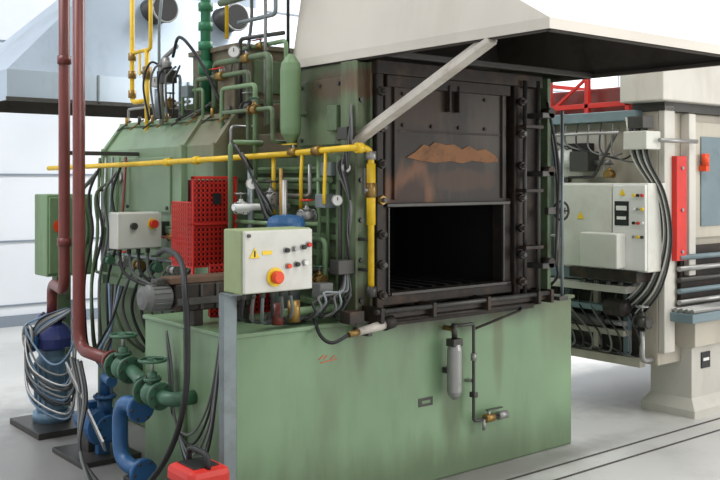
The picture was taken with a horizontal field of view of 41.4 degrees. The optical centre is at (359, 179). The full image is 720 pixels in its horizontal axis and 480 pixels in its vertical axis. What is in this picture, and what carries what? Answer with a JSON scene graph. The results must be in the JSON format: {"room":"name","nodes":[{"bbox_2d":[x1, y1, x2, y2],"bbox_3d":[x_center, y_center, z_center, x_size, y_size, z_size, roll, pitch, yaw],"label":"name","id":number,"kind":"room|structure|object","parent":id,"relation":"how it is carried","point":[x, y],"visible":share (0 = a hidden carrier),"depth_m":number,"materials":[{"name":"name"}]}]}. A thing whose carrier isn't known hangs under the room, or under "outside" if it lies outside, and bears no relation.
{"room":"industrial hall","nodes":[
{"label":"industrial hall","id":0,"kind":"room"},
{"bbox_2d":[65,362,105,450],"bbox_3d":[-1.547,1.260,5.353,0.032,0.382,0.692,0,0,-34],"label":"cable","id":1,"kind":"object","parent":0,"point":[78,378],"depth_m":5.36,"materials":[{"name":"grey metal"}]},
{"bbox_2d":[182,118,203,148],"bbox_3d":[-0.993,-0.277,5.654,0.152,0.190,0.035,0,0,-39],"label":"rib","id":2,"kind":"object","parent":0,"point":[198,123],"depth_m":5.64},
{"bbox_2d":[214,114,237,146],"bbox_3d":[-0.760,-0.277,5.366,0.152,0.190,0.035,0,0,-39],"label":"rib","id":3,"kind":"object","parent":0,"point":[220,137],"depth_m":5.35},
{"bbox_2d":[0,319,719,479],"bbox_3d":[5.314,1.649,8.909,29.000,0.103,13.800,0,0,-39],"label":"floor","id":4,"kind":"structure","parent":0,"point":[607,413],"depth_m":5.85,"materials":[{"name":"concrete"}]},
{"bbox_2d":[10,312,76,439],"bbox_3d":[-1.975,1.232,6.177,0.410,0.737,0.520,0,0,-39],"label":"pump","id":5,"kind":"object","parent":4,"relation":"on","point":[52,343],"visible":0.56,"depth_m":6.11,"materials":[{"name":"blue paint"}]},
{"bbox_2d":[47,0,138,312],"bbox_3d":[-1.758,-0.868,6.090,0.542,3.465,0.556,0,0,-39],"label":"pipe","id":6,"kind":"object","parent":5,"relation":"on","point":[55,287],"visible":1,"depth_m":5.74,"materials":[{"name":"metal"}]},
{"bbox_2d":[35,194,91,405],"bbox_3d":[-2.092,0.850,6.751,0.330,1.500,0.280,0,0,-39],"label":"cabinet","id":7,"kind":"object","parent":4,"relation":"on","point":[46,205],"visible":0.48,"depth_m":6.65,"materials":[{"name":"metal"}]},
{"bbox_2d":[24,283,123,479],"bbox_3d":[-1.438,1.123,5.220,0.528,0.956,2.122,0,0,-26],"label":"bundle","id":8,"kind":"object","parent":4,"relation":"on","point":[78,389],"visible":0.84,"depth_m":5.79,"materials":[{"name":"black rubber"}]},
{"bbox_2d":[52,372,140,468],"bbox_3d":[-1.477,1.335,5.474,0.360,0.530,0.612,0,0,-39],"label":"pump","id":9,"kind":"object","parent":4,"relation":"on","point":[100,407],"visible":0.64,"depth_m":5.43,"materials":[{"name":"blue paint"}]},
{"bbox_2d":[72,0,115,368],"bbox_3d":[-1.510,-0.775,5.404,0.120,3.650,0.537,0,0,-39],"label":"pipe","id":10,"kind":"object","parent":9,"relation":"on","point":[78,6],"visible":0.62,"depth_m":5.56,"materials":[{"name":"metal"}]},
{"bbox_2d":[93,392,116,413],"bbox_3d":[-1.468,1.282,5.481,0.132,0.111,0.132,0,0,-39],"label":"outlet","id":11,"kind":"object","parent":9,"relation":"attached to","point":[104,399],"depth_m":5.45,"materials":[{"name":"metal"}]},
{"bbox_2d":[112,395,156,479],"bbox_3d":[-1.145,1.325,4.761,0.140,0.550,0.326,0,0,-39],"label":"pipe","id":12,"kind":"object","parent":4,"relation":"on","point":[125,407],"visible":0.88,"depth_m":4.73,"materials":[{"name":"metal"}]},
{"bbox_2d":[98,283,207,426],"bbox_3d":[-0.550,1.150,6.578,1.850,0.900,1.850,0,0,-39],"label":"tank","id":13,"kind":"object","parent":4,"relation":"on","point":[121,389],"visible":0.02,"depth_m":6.36,"materials":[{"name":"metal"}]},
{"bbox_2d":[107,116,277,288],"bbox_3d":[-0.685,0.170,6.546,1.700,1.060,1.770,0,0,-39],"label":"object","id":14,"kind":"object","parent":13,"relation":"on","point":[164,140],"visible":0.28,"depth_m":5.74,"materials":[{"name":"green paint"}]},
{"bbox_2d":[101,149,106,282],"bbox_3d":[-1.735,0.245,6.468,0.040,0.910,0.030,0,0,-39],"label":"rib","id":15,"kind":"object","parent":14,"relation":"attached to","point":[103,277],"visible":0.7,"depth_m":6.45,"materials":[{"name":"green paint"}]},
{"bbox_2d":[103,126,122,151],"bbox_3d":[-1.684,-0.277,6.509,0.152,0.190,0.035,0,0,-39],"label":"rib","id":16,"kind":"object","parent":14,"relation":"attached to","point":[115,135],"depth_m":6.49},
{"bbox_2d":[85,157,190,352],"bbox_3d":[-1.461,0.529,6.031,0.232,1.360,1.613,0,0,-39],"label":"bundle","id":17,"kind":"object","parent":14,"relation":"attached to","point":[118,176],"visible":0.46,"depth_m":6.21,"materials":[{"name":"black rubber"}]},
{"bbox_2d":[109,211,168,285],"bbox_3d":[-1.199,0.409,5.547,0.355,0.439,0.476,0,0,-39],"label":"junction box","id":18,"kind":"object","parent":14,"relation":"attached to","point":[144,229],"visible":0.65,"depth_m":5.60,"materials":[{"name":"white metal"}]},
{"bbox_2d":[126,157,171,212],"bbox_3d":[-1.329,0.030,5.980,0.017,0.340,0.600,0,0,-39],"label":"hatch","id":19,"kind":"object","parent":14,"relation":"attached to","point":[148,188],"visible":0.93,"depth_m":5.95,"materials":[{"name":"green paint"}]},
{"bbox_2d":[128,0,228,131],"bbox_3d":[-1.197,-1.075,6.045,1.021,1.850,0.114,0,0,43],"label":"riser pipe","id":20,"kind":"object","parent":14,"relation":"attached to","point":[132,55],"visible":0.98,"depth_m":6.22,"materials":[{"name":"metal"}]},
{"bbox_2d":[120,114,237,127],"bbox_3d":[-1.168,-0.370,5.982,0.040,0.030,1.500,0,0,-39],"label":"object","id":21,"kind":"object","parent":14,"relation":"on","point":[216,116],"visible":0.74,"depth_m":5.96,"materials":[{"name":"green paint"}]},
{"bbox_2d":[179,144,185,259],"bbox_3d":[-1.043,0.245,5.613,0.040,0.910,0.030,0,0,-39],"label":"rib","id":22,"kind":"object","parent":14,"relation":"attached to","point":[182,151],"visible":0.44,"depth_m":5.60,"materials":[{"name":"green paint"}]},
{"bbox_2d":[127,0,295,179],"bbox_3d":[-0.987,-1.000,5.772,0.289,2.000,1.873,0,0,-39],"label":"coolant pipework","id":23,"kind":"object","parent":14,"relation":"attached to","point":[208,70],"visible":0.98,"depth_m":5.49,"materials":[{"name":"green paint"}]},
{"bbox_2d":[154,89,164,117],"bbox_3d":[-1.278,-0.490,6.086,0.070,0.180,0.070,0,0,-39],"label":"pot","id":24,"kind":"object","parent":23,"relation":"on","point":[156,106],"depth_m":6.06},
{"bbox_2d":[211,142,218,179],"bbox_3d":[-0.810,0.245,5.325,0.040,0.910,0.030,0,0,-39],"label":"rib","id":25,"kind":"object","parent":14,"relation":"attached to","point":[214,149],"visible":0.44,"depth_m":5.31,"materials":[{"name":"green paint"}]},
{"bbox_2d":[186,99,279,109],"bbox_3d":[-0.602,-0.465,6.085,0.810,0.030,0.610,0,0,-39],"label":"flange","id":26,"kind":"object","parent":14,"relation":"on","point":[260,102],"depth_m":5.83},
{"bbox_2d":[220,75,245,115],"bbox_3d":[-0.726,-0.485,5.516,0.100,0.230,0.160,0,0,-39],"label":"box","id":27,"kind":"object","parent":14,"relation":"on","point":[230,96],"visible":0.29,"depth_m":5.46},
{"bbox_2d":[193,50,290,117],"bbox_3d":[-0.602,-0.580,6.085,0.750,0.440,0.550,0,0,-39],"label":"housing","id":28,"kind":"object","parent":14,"relation":"on","point":[276,56],"visible":0.14,"depth_m":5.80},
{"bbox_2d":[188,43,293,57],"bbox_3d":[-0.602,-0.795,6.085,0.790,0.030,0.590,0,0,-39],"label":"cap","id":29,"kind":"object","parent":28,"relation":"on","point":[225,47],"depth_m":5.78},
{"bbox_2d":[253,60,281,94],"bbox_3d":[-0.539,-0.620,5.769,0.250,0.200,0.020,0,0,-39],"label":"access panel","id":30,"kind":"object","parent":28,"relation":"attached to","point":[258,65],"visible":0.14,"depth_m":5.72,"materials":[{"name":"green paint"}]},
{"bbox_2d":[148,247,218,479],"bbox_3d":[-1.170,0.964,4.643,0.575,1.276,1.288,0,0,-39],"label":"power cable","id":31,"kind":"object","parent":4,"relation":"on","point":[212,401],"visible":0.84,"depth_m":4.29,"materials":[{"name":"black rubber"}]},
{"bbox_2d":[167,445,228,479],"bbox_3d":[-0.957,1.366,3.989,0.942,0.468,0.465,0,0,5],"label":"toolbox","id":32,"kind":"object","parent":4,"relation":"on","point":[203,467],"visible":1,"depth_m":3.98,"materials":[{"name":"red paint"}]},
{"bbox_2d":[219,292,240,479],"bbox_3d":[-0.581,1.048,4.183,0.110,1.105,0.105,0,0,-39],"label":"post","id":33,"kind":"object","parent":4,"relation":"on","point":[227,301],"visible":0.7,"depth_m":4.18,"materials":[{"name":"metal"}]},
{"bbox_2d":[224,226,311,294],"bbox_3d":[-0.394,0.354,4.238,0.370,0.279,0.205,0,0,-39],"label":"control box","id":34,"kind":"object","parent":33,"relation":"on","point":[262,259],"visible":1,"depth_m":4.17,"materials":[{"name":"beige metal"}]},
{"bbox_2d":[551,66,719,418],"bbox_3d":[2.407,0.370,7.478,2.520,2.460,1.670,0,0,-39],"label":"machine","id":35,"kind":"object","parent":4,"relation":"on","point":[670,323],"visible":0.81,"depth_m":6.48,"materials":[{"name":"beige paint"}]},
{"bbox_2d":[571,299,602,310],"bbox_3d":[1.435,0.880,6.930,0.120,0.040,1.000,0,0,-39],"label":"tray","id":36,"kind":"object","parent":35,"relation":"on","point":[579,304],"depth_m":6.68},
{"bbox_2d":[551,79,632,114],"bbox_3d":[2.023,-0.620,7.440,1.235,0.320,1.055,0,0,-39],"label":"frame","id":37,"kind":"object","parent":35,"relation":"on","point":[578,99],"visible":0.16,"depth_m":6.98,"materials":[{"name":"paint"}]},
{"bbox_2d":[551,276,639,293],"bbox_3d":[1.580,0.735,6.719,0.160,0.050,0.810,0,0,-39],"label":"tray","id":38,"kind":"object","parent":35,"relation":"on","point":[570,283],"depth_m":6.60,"materials":[{"name":"paint"}]},
{"bbox_2d":[571,322,631,336],"bbox_3d":[1.506,1.040,6.858,0.100,0.040,1.000,0,0,-39],"label":"tray","id":39,"kind":"object","parent":35,"relation":"on","point":[620,329],"depth_m":6.60,"materials":[{"name":"beige paint"}]},
{"bbox_2d":[564,183,664,286],"bbox_3d":[1.669,0.360,6.450,0.320,0.680,0.700,0,0,-39],"label":"control box","id":40,"kind":"object","parent":35,"relation":"attached to","point":[612,231],"visible":0.92,"depth_m":6.29,"materials":[{"name":"white metal"}]},
{"bbox_3d":[0.085,1.590,5.355,2.360,0.020,0.810,0,0,-39],"label":"tank skid","id":41,"kind":"object","parent":4,"relation":"on","visible":0},
{"bbox_2d":[145,294,570,479],"bbox_3d":[0.132,1.135,5.297,2.400,0.930,1.000,0,0,-39],"label":"tank","id":42,"kind":"object","parent":41,"relation":"on","point":[356,415],"depth_m":4.85,"materials":[{"name":"metal"}]},
{"bbox_2d":[132,356,197,410],"bbox_3d":[-0.942,0.976,4.565,0.191,0.240,0.320,0,0,-39],"label":"valve","id":43,"kind":"object","parent":42,"relation":"attached to","point":[148,390],"visible":0.98,"depth_m":4.53,"materials":[{"name":"green paint"}]},
{"bbox_2d":[103,332,145,383],"bbox_3d":[-1.173,0.943,4.939,0.163,0.257,0.555,0,0,-32],"label":"valve","id":44,"kind":"object","parent":43,"relation":"attached to","point":[119,364],"visible":0.95,"depth_m":5.03,"materials":[{"name":"green paint"}]},
{"bbox_2d":[125,364,145,383],"bbox_3d":[-1.132,1.000,4.845,0.072,0.066,0.348,0,0,-22],"label":"pipe","id":45,"kind":"object","parent":44,"relation":"attached to","point":[133,372],"depth_m":4.89,"materials":[{"name":"metal"}]},
{"bbox_2d":[143,314,218,336],"bbox_3d":[-0.850,0.705,4.618,0.042,0.020,0.820,0,0,-39],"label":"rim","id":46,"kind":"object","parent":42,"relation":"attached to","point":[172,322],"depth_m":4.63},
{"bbox_2d":[180,328,186,460],"bbox_3d":[-0.849,1.147,4.586,0.020,0.865,0.030,0,0,-39],"label":"tank side gusset","id":47,"kind":"object","parent":42,"relation":"attached to","point":[184,427],"depth_m":4.58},
{"bbox_2d":[137,272,250,325],"bbox_3d":[-0.782,0.578,4.599,0.600,0.235,0.155,0,0,-39],"label":"motor","id":48,"kind":"object","parent":42,"relation":"on","point":[164,293],"visible":0.79,"depth_m":4.51,"materials":[{"name":"black metal"}]},
{"bbox_2d":[172,176,270,317],"bbox_3d":[-0.745,0.340,5.141,0.410,0.720,0.448,0,0,-39],"label":"guard","id":49,"kind":"object","parent":42,"relation":"on","point":[206,206],"visible":0.64,"depth_m":5.10,"materials":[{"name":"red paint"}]},
{"bbox_2d":[246,198,314,205],"bbox_3d":[-0.364,0.119,5.127,0.055,0.032,0.880,0,0,-39],"label":"rib","id":50,"kind":"object","parent":42,"relation":"attached to","point":[256,201],"visible":0.26,"depth_m":5.06,"materials":[{"name":"green paint"}]},
{"bbox_2d":[246,170,315,173],"bbox_3d":[-0.364,-0.051,5.127,0.055,0.032,0.880,0,0,-39],"label":"rib","id":51,"kind":"object","parent":42,"relation":"attached to","point":[292,171],"visible":0.26,"depth_m":5.13,"materials":[{"name":"green paint"}]},
{"bbox_2d":[266,214,305,323],"bbox_3d":[-0.364,0.432,4.702,0.200,0.525,0.200,0,0,-39],"label":"motor","id":52,"kind":"object","parent":42,"relation":"on","point":[284,220],"visible":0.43,"depth_m":4.64,"materials":[{"name":"blue paint"}]},
{"bbox_2d":[246,183,335,189],"bbox_3d":[-0.364,0.034,5.127,0.055,0.032,0.880,0,0,-39],"label":"rib","id":53,"kind":"object","parent":42,"relation":"attached to","point":[262,185],"visible":0.38,"depth_m":5.06,"materials":[{"name":"green paint"}]},
{"bbox_2d":[246,213,335,223],"bbox_3d":[-0.364,0.204,5.127,0.055,0.032,0.880,0,0,-39],"label":"rib","id":54,"kind":"object","parent":42,"relation":"attached to","point":[256,215],"visible":0.21,"depth_m":4.91,"materials":[{"name":"green paint"}]},
{"bbox_2d":[228,104,355,325],"bbox_3d":[-0.574,0.157,4.810,0.708,1.053,1.069,0,0,-39],"label":"pipes","id":55,"kind":"object","parent":42,"relation":"on","point":[270,200],"visible":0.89,"depth_m":4.75,"materials":[{"name":"metal"}]},
{"bbox_2d":[271,303,282,325],"bbox_3d":[-0.388,0.630,4.477,0.056,0.100,0.056,0,0,-39],"label":"bowl","id":56,"kind":"object","parent":55,"relation":"on","point":[276,320],"depth_m":4.45,"materials":[{"name":"red paint"}]},
{"bbox_2d":[280,54,300,145],"bbox_3d":[-0.363,-0.420,4.987,0.110,0.480,0.110,0,0,-39],"label":"bottle","id":57,"kind":"object","parent":55,"relation":"attached to","point":[290,70],"visible":0.98,"depth_m":4.94,"materials":[{"name":"green paint"}]},
{"bbox_2d":[287,300,299,321],"bbox_3d":[-0.313,0.620,4.512,0.060,0.100,0.060,0,0,-39],"label":"bowl","id":58,"kind":"object","parent":55,"relation":"on","point":[295,317],"depth_m":4.49,"materials":[{"name":"gold metal"}]},
{"bbox_2d":[252,156,335,316],"bbox_3d":[-0.349,0.290,5.139,0.010,0.820,0.940,0,0,-39],"label":"backing","id":59,"kind":"object","parent":42,"relation":"on","point":[280,162],"visible":0.07,"depth_m":5.06,"materials":[{"name":"green paint"}]},
{"bbox_2d":[300,295,333,304],"bbox_3d":[-0.364,0.629,5.127,0.055,0.032,0.880,0,0,-39],"label":"rib","id":60,"kind":"object","parent":42,"relation":"attached to","point":[304,299],"visible":0.03,"depth_m":4.97,"materials":[{"name":"green paint"}]},
{"bbox_2d":[297,63,340,157],"bbox_3d":[-0.126,0.052,5.004,0.170,1.295,0.470,0,0,-39],"label":"wall","id":61,"kind":"structure","parent":42,"relation":"on","point":[333,70],"depth_m":4.96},
{"bbox_2d":[299,77,340,145],"bbox_3d":[-0.230,-0.350,4.926,0.130,0.340,0.380,0,0,-39],"label":"panel","id":62,"kind":"object","parent":61,"relation":"attached to","point":[315,100],"depth_m":4.96,"materials":[{"name":"metal"}]},
{"bbox_2d":[327,105,339,130],"bbox_3d":[-0.129,-0.315,4.841,0.040,0.130,0.080,0,0,-39],"label":"block","id":63,"kind":"object","parent":62,"relation":"attached to","point":[333,111],"visible":0.77,"depth_m":4.82,"materials":[{"name":"green paint"}]},
{"bbox_2d":[397,130,500,135],"bbox_3d":[0.483,-0.250,5.086,0.780,0.010,0.010,0,0,-39],"label":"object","id":64,"kind":"structure","parent":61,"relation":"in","point":[397,130],"depth_m":5.07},
{"bbox_2d":[336,156,343,319],"bbox_3d":[-0.085,0.290,4.774,0.065,0.820,0.040,0,0,-39],"label":"post","id":65,"kind":"object","parent":42,"relation":"on","point":[337,157],"visible":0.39,"depth_m":4.76,"materials":[{"name":"metal"}]},
{"bbox_2d":[358,61,366,309],"bbox_3d":[-0.016,0.055,4.765,0.100,1.290,0.060,0,0,-39],"label":"column","id":66,"kind":"structure","parent":42,"relation":"on","point":[362,66],"depth_m":4.75,"materials":[{"name":"metal"}]},
{"bbox_2d":[47,142,376,296],"bbox_3d":[-1.066,0.195,5.552,2.924,0.751,0.176,0,0,41],"label":"gas pipe","id":67,"kind":"object","parent":66,"relation":"attached to","point":[370,290],"visible":0.98,"depth_m":4.72,"materials":[{"name":"metal"}]},
{"bbox_2d":[341,60,357,309],"bbox_3d":[-0.053,0.055,4.735,0.015,1.290,0.120,0,0,-39],"label":"flange","id":68,"kind":"object","parent":66,"relation":"attached to","point":[349,69],"visible":0.52,"depth_m":4.70,"materials":[{"name":"metal"}]},
{"bbox_2d":[367,62,372,305],"bbox_3d":[0.030,0.055,4.783,0.015,1.290,0.090,0,0,-39],"label":"flange","id":69,"kind":"object","parent":66,"relation":"attached to","point":[369,64],"visible":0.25,"depth_m":4.75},
{"bbox_2d":[363,59,542,88],"bbox_3d":[0.534,-0.565,5.158,1.250,0.070,0.120,0,0,-39],"label":"lintel beam","id":70,"kind":"structure","parent":66,"relation":"attached to","point":[379,66],"depth_m":5.09,"materials":[{"name":"black metal"}]},
{"bbox_2d":[237,294,574,338],"bbox_3d":[0.347,0.705,5.032,2.424,0.020,0.042,0,0,-39],"label":"rim","id":71,"kind":"object","parent":42,"relation":"attached to","point":[330,324],"depth_m":4.47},
{"bbox_2d":[442,323,462,399],"bbox_3d":[0.490,0.960,5.062,0.080,0.400,0.115,0,0,-39],"label":"bottle","id":72,"kind":"object","parent":42,"relation":"attached to","point":[453,370],"depth_m":5.02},
{"bbox_2d":[362,287,553,323],"bbox_3d":[0.546,0.662,5.117,1.302,0.075,0.200,0,0,-39],"label":"ledge","id":73,"kind":"object","parent":42,"relation":"attached to","point":[444,309],"depth_m":5.01,"materials":[{"name":"black metal"}]},
{"bbox_2d":[313,309,396,344],"bbox_3d":[-0.024,0.705,4.632,0.420,0.149,0.149,0,0,-33],"label":"burner nozzle","id":74,"kind":"object","parent":73,"relation":"attached to","point":[353,316],"visible":0.99,"depth_m":4.57,"materials":[{"name":"beige paint"}]},
{"bbox_2d":[373,73,382,307],"bbox_3d":[0.068,0.040,4.792,0.045,1.260,0.105,0,0,-39],"label":"guide","id":75,"kind":"object","parent":73,"relation":"on","point":[377,78],"visible":0.27,"depth_m":4.75,"materials":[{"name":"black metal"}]},
{"bbox_2d":[374,291,549,314],"bbox_3d":[0.590,0.645,5.049,1.320,0.026,0.026,0,0,-39],"label":"rod","id":76,"kind":"object","parent":73,"relation":"attached to","point":[543,293],"visible":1,"depth_m":4.98,"materials":[{"name":"metal"}]},
{"bbox_2d":[396,302,536,321],"bbox_3d":[0.544,0.700,5.051,1.170,0.020,0.020,0,0,-39],"label":"rod","id":77,"kind":"object","parent":73,"relation":"attached to","point":[527,303],"visible":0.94,"depth_m":5.05,"materials":[{"name":"black metal"}]},
{"bbox_2d":[501,86,519,294],"bbox_3d":[0.857,0.040,5.430,0.045,1.260,0.105,0,0,-39],"label":"guide","id":78,"kind":"object","parent":73,"relation":"on","point":[512,109],"visible":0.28,"depth_m":5.39,"materials":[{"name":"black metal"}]},
{"bbox_2d":[523,81,526,302],"bbox_3d":[0.930,0.070,5.376,0.024,1.260,0.024,0,0,-39],"label":"rod","id":79,"kind":"object","parent":73,"relation":"on","point":[524,82],"visible":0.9,"depth_m":5.37,"materials":[{"name":"metal"}]},
{"bbox_2d":[516,245,543,249],"bbox_3d":[0.962,0.380,5.392,0.150,0.020,0.075,0,0,-39],"label":"clip","id":80,"kind":"object","parent":79,"relation":"attached to","point":[528,247],"visible":0.98,"depth_m":5.36,"materials":[{"name":"black metal"}]},
{"bbox_2d":[527,81,553,290],"bbox_3d":[1.028,0.070,5.430,0.100,1.260,0.120,0,0,-39],"label":"rod","id":81,"kind":"object","parent":73,"relation":"attached to","point":[537,82],"depth_m":5.39,"materials":[{"name":"metal"}]},
{"bbox_2d":[450,307,521,429],"bbox_3d":[0.697,1.032,5.265,0.577,0.676,0.088,0,0,-39],"label":"pipe","id":82,"kind":"object","parent":42,"relation":"attached to","point":[489,417],"visible":0.96,"depth_m":5.19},
{"bbox_2d":[520,88,535,289],"bbox_3d":[0.956,0.055,5.551,0.240,1.290,0.060,0,0,-39],"label":"column","id":83,"kind":"structure","parent":42,"relation":"on","point":[531,93],"depth_m":5.54,"materials":[{"name":"black metal"}]},
{"bbox_2d":[540,78,550,288],"bbox_3d":[1.062,0.055,5.586,0.030,1.290,0.120,0,0,-39],"label":"flange","id":84,"kind":"object","parent":83,"relation":"attached to","point":[545,92],"visible":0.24,"depth_m":5.55,"materials":[{"name":"green paint"}]},
{"bbox_2d":[553,200,569,220],"bbox_3d":[1.180,0.180,5.591,0.014,0.124,0.124,0,0,-39],"label":"handwheel","id":85,"kind":"object","parent":84,"relation":"attached to","point":[565,203],"visible":0.59,"depth_m":5.55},
{"bbox_2d":[551,130,558,285],"bbox_3d":[1.100,0.198,5.722,0.056,0.998,0.262,0,0,-39],"label":"cable","id":86,"kind":"object","parent":42,"relation":"attached to","point":[552,143],"visible":0.47,"depth_m":5.64,"materials":[{"name":"black rubber"}]},
{"bbox_2d":[560,111,563,295],"bbox_3d":[1.174,0.140,5.535,0.020,1.080,0.020,0,0,-39],"label":"rod","id":87,"kind":"object","parent":42,"relation":"on","point":[561,112],"visible":0.9,"depth_m":5.53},
{"bbox_3d":[0.637,0.053,5.898,0.340,1.295,0.900,0,0,-39],"label":"chamber right wall","id":88,"kind":"object","parent":42,"relation":"on","visible":0},
{"bbox_2d":[258,133,296,158],"bbox_3d":[-0.031,-0.190,5.673,1.180,0.140,0.390,0,0,-39],"label":"cover","id":89,"kind":"object","parent":88,"relation":"on","point":[268,146],"visible":0.06,"depth_m":5.31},
{"bbox_2d":[273,103,280,132],"bbox_3d":[-0.027,-0.355,5.811,1.000,0.190,0.500,0,0,-39],"label":"cover","id":90,"kind":"object","parent":89,"relation":"on","point":[276,107],"visible":0.02,"depth_m":5.57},
{"bbox_2d":[395,282,475,289],"bbox_3d":[0.175,0.594,5.486,0.895,0.012,0.940,0,0,-39],"label":"hearth","id":91,"kind":"object","parent":88,"relation":"on","point":[474,282],"visible":0.02,"depth_m":5.31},
{"bbox_2d":[390,279,435,286],"bbox_3d":[0.160,0.582,5.525,0.030,0.013,0.780,0,0,-39],"label":"rib","id":92,"kind":"object","parent":91,"relation":"on","point":[391,280],"visible":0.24,"depth_m":5.35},
{"bbox_2d":[390,277,448,285],"bbox_3d":[0.238,0.582,5.588,0.030,0.013,0.780,0,0,-39],"label":"rib","id":93,"kind":"object","parent":91,"relation":"on","point":[393,278],"visible":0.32,"depth_m":5.45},
{"bbox_2d":[390,274,461,283],"bbox_3d":[0.316,0.582,5.651,0.030,0.013,0.780,0,0,-39],"label":"rib","id":94,"kind":"object","parent":91,"relation":"on","point":[391,275],"visible":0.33,"depth_m":5.55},
{"bbox_2d":[390,272,473,282],"bbox_3d":[0.393,0.582,5.714,0.030,0.013,0.780,0,0,-39],"label":"rib","id":95,"kind":"object","parent":91,"relation":"on","point":[395,273],"visible":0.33,"depth_m":5.65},
{"bbox_2d":[394,270,485,281],"bbox_3d":[0.471,0.582,5.777,0.030,0.013,0.780,0,0,-39],"label":"rib","id":96,"kind":"object","parent":91,"relation":"on","point":[399,271],"visible":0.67,"depth_m":5.74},
{"bbox_2d":[395,205,491,280],"bbox_3d":[0.525,0.360,5.769,0.015,0.480,0.940,0,0,-39],"label":"cavity","id":97,"kind":"object","parent":88,"relation":"attached to","point":[456,241],"visible":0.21,"depth_m":5.77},
{"bbox_2d":[383,81,505,202],"bbox_3d":[0.449,-0.188,5.112,0.900,0.625,0.085,0,0,-39],"label":"door","id":98,"kind":"structure","parent":88,"relation":"attached to","point":[418,181],"depth_m":5.05,"materials":[{"name":"metal"}]},
{"bbox_2d":[392,87,396,199],"bbox_3d":[0.175,-0.190,4.830,0.020,0.580,0.020,0,0,-39],"label":"rib","id":99,"kind":"object","parent":98,"relation":"attached to","point":[394,89],"depth_m":4.82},
{"bbox_2d":[384,201,509,206],"bbox_3d":[0.479,0.128,5.075,0.910,0.019,0.040,0,0,-39],"label":"door lip","id":100,"kind":"object","parent":98,"relation":"attached to","point":[482,202],"depth_m":5.03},
{"bbox_2d":[384,74,509,95],"bbox_3d":[0.482,-0.500,5.071,0.910,0.060,0.030,0,0,-39],"label":"bar","id":101,"kind":"object","parent":98,"relation":"attached to","point":[398,81],"depth_m":5.07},
{"bbox_2d":[445,85,451,111],"bbox_3d":[0.468,-0.430,5.053,0.015,0.140,0.040,0,0,-39],"label":"hook","id":102,"kind":"object","parent":98,"relation":"attached to","point":[448,94],"visible":1,"depth_m":5.04,"materials":[{"name":"black metal"}]},
{"bbox_2d":[406,142,497,162],"bbox_3d":[0.501,-0.145,5.095,0.680,0.110,0.005,0,0,-39],"label":"scale","id":103,"kind":"object","parent":98,"relation":"attached to","point":[436,152],"depth_m":5.08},
{"bbox_2d":[455,86,460,112],"bbox_3d":[0.522,-0.430,5.097,0.015,0.140,0.040,0,0,-39],"label":"hook","id":104,"kind":"object","parent":98,"relation":"attached to","point":[457,94],"visible":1,"depth_m":5.08,"materials":[{"name":"black metal"}]},
{"bbox_2d":[501,96,504,197],"bbox_3d":[0.797,-0.190,5.333,0.020,0.580,0.020,0,0,-39],"label":"door stiffener","id":105,"kind":"structure","parent":98,"relation":"attached to","point":[502,97],"depth_m":5.33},
{"bbox_2d":[383,282,511,305],"bbox_3d":[0.464,0.602,5.105,0.965,0.067,0.116,0,0,-39],"label":"mouth","id":106,"kind":"object","parent":88,"relation":"attached to","point":[390,300],"depth_m":5.05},
{"bbox_2d":[387,207,389,292],"bbox_3d":[0.143,0.355,4.810,0.008,0.450,0.014,0,0,-39],"label":"mouth edge","id":107,"kind":"object","parent":106,"relation":"attached to","point":[388,208],"visible":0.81,"depth_m":4.81,"materials":[{"name":"metal"}]},
{"bbox_2d":[502,205,504,280],"bbox_3d":[0.803,0.355,5.344,0.010,0.450,0.014,0,0,-39],"label":"mouth edge","id":108,"kind":"object","parent":106,"relation":"attached to","point":[503,206],"visible":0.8,"depth_m":5.34,"materials":[{"name":"metal"}]},
{"bbox_2d":[0,0,719,316],"bbox_3d":[0.911,-1.900,14.351,29.000,7.000,0.200,0,0,-39],"label":"wall","id":109,"kind":"structure","parent":0,"point":[28,142],"depth_m":10.55,"materials":[{"name":"paint"}]},
{"bbox_2d":[0,298,96,306],"bbox_3d":[0.978,1.370,14.269,29.000,0.020,0.017,0,0,-39],"label":"seam","id":110,"kind":"object","parent":109,"relation":"attached to","point":[86,298],"visible":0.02,"depth_m":10.50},
{"bbox_2d":[0,308,97,327],"bbox_3d":[0.984,1.540,14.262,29.000,0.120,0.030,0,0,-39],"label":"baseboard","id":111,"kind":"structure","parent":109,"relation":"attached to","point":[14,320],"depth_m":10.44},
{"bbox_2d":[383,205,386,292],"bbox_3d":[0.097,0.358,4.831,0.050,0.515,0.080,0,0,-39],"label":"frame","id":112,"kind":"object","parent":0,"point":[384,208],"depth_m":4.80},
{"bbox_2d":[387,281,510,295],"bbox_3d":[0.470,0.574,5.094,0.910,0.012,0.080,0,0,-39],"label":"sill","id":113,"kind":"structure","parent":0,"point":[435,287],"depth_m":5.08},
{"bbox_2d":[492,198,509,280],"bbox_3d":[0.801,0.358,5.400,0.070,0.515,0.080,0,0,-39],"label":"frame","id":114,"kind":"object","parent":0,"point":[496,209],"depth_m":5.38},
{"bbox_2d":[546,102,559,266],"bbox_3d":[1.124,0.025,5.494,0.106,0.953,0.056,0,0,-39],"label":"cable","id":115,"kind":"object","parent":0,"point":[547,103],"visible":0.94,"depth_m":5.50,"materials":[{"name":"black rubber"}]},
{"bbox_3d":[5.251,-5.500,8.987,29.000,0.200,14.000,0,0,-39],"label":"ceiling","id":116,"kind":"structure","parent":0,"visible":0},
{"bbox_2d":[0,0,277,118],"bbox_3d":[-2.055,-2.998,8.470,2.630,4.805,1.415,0,0,-39],"label":"extraction hood","id":117,"kind":"object","parent":116,"relation":"hanging from","point":[28,58],"visible":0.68,"depth_m":7.88,"materials":[{"name":"metal"}]},
{"bbox_2d":[293,0,719,144],"bbox_3d":[0.820,-2.780,4.959,1.675,5.241,1.770,0,0,-39],"label":"extraction hood","id":118,"kind":"object","parent":116,"relation":"hanging from","point":[555,40],"visible":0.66,"depth_m":4.63,"materials":[{"name":"beige paint"}]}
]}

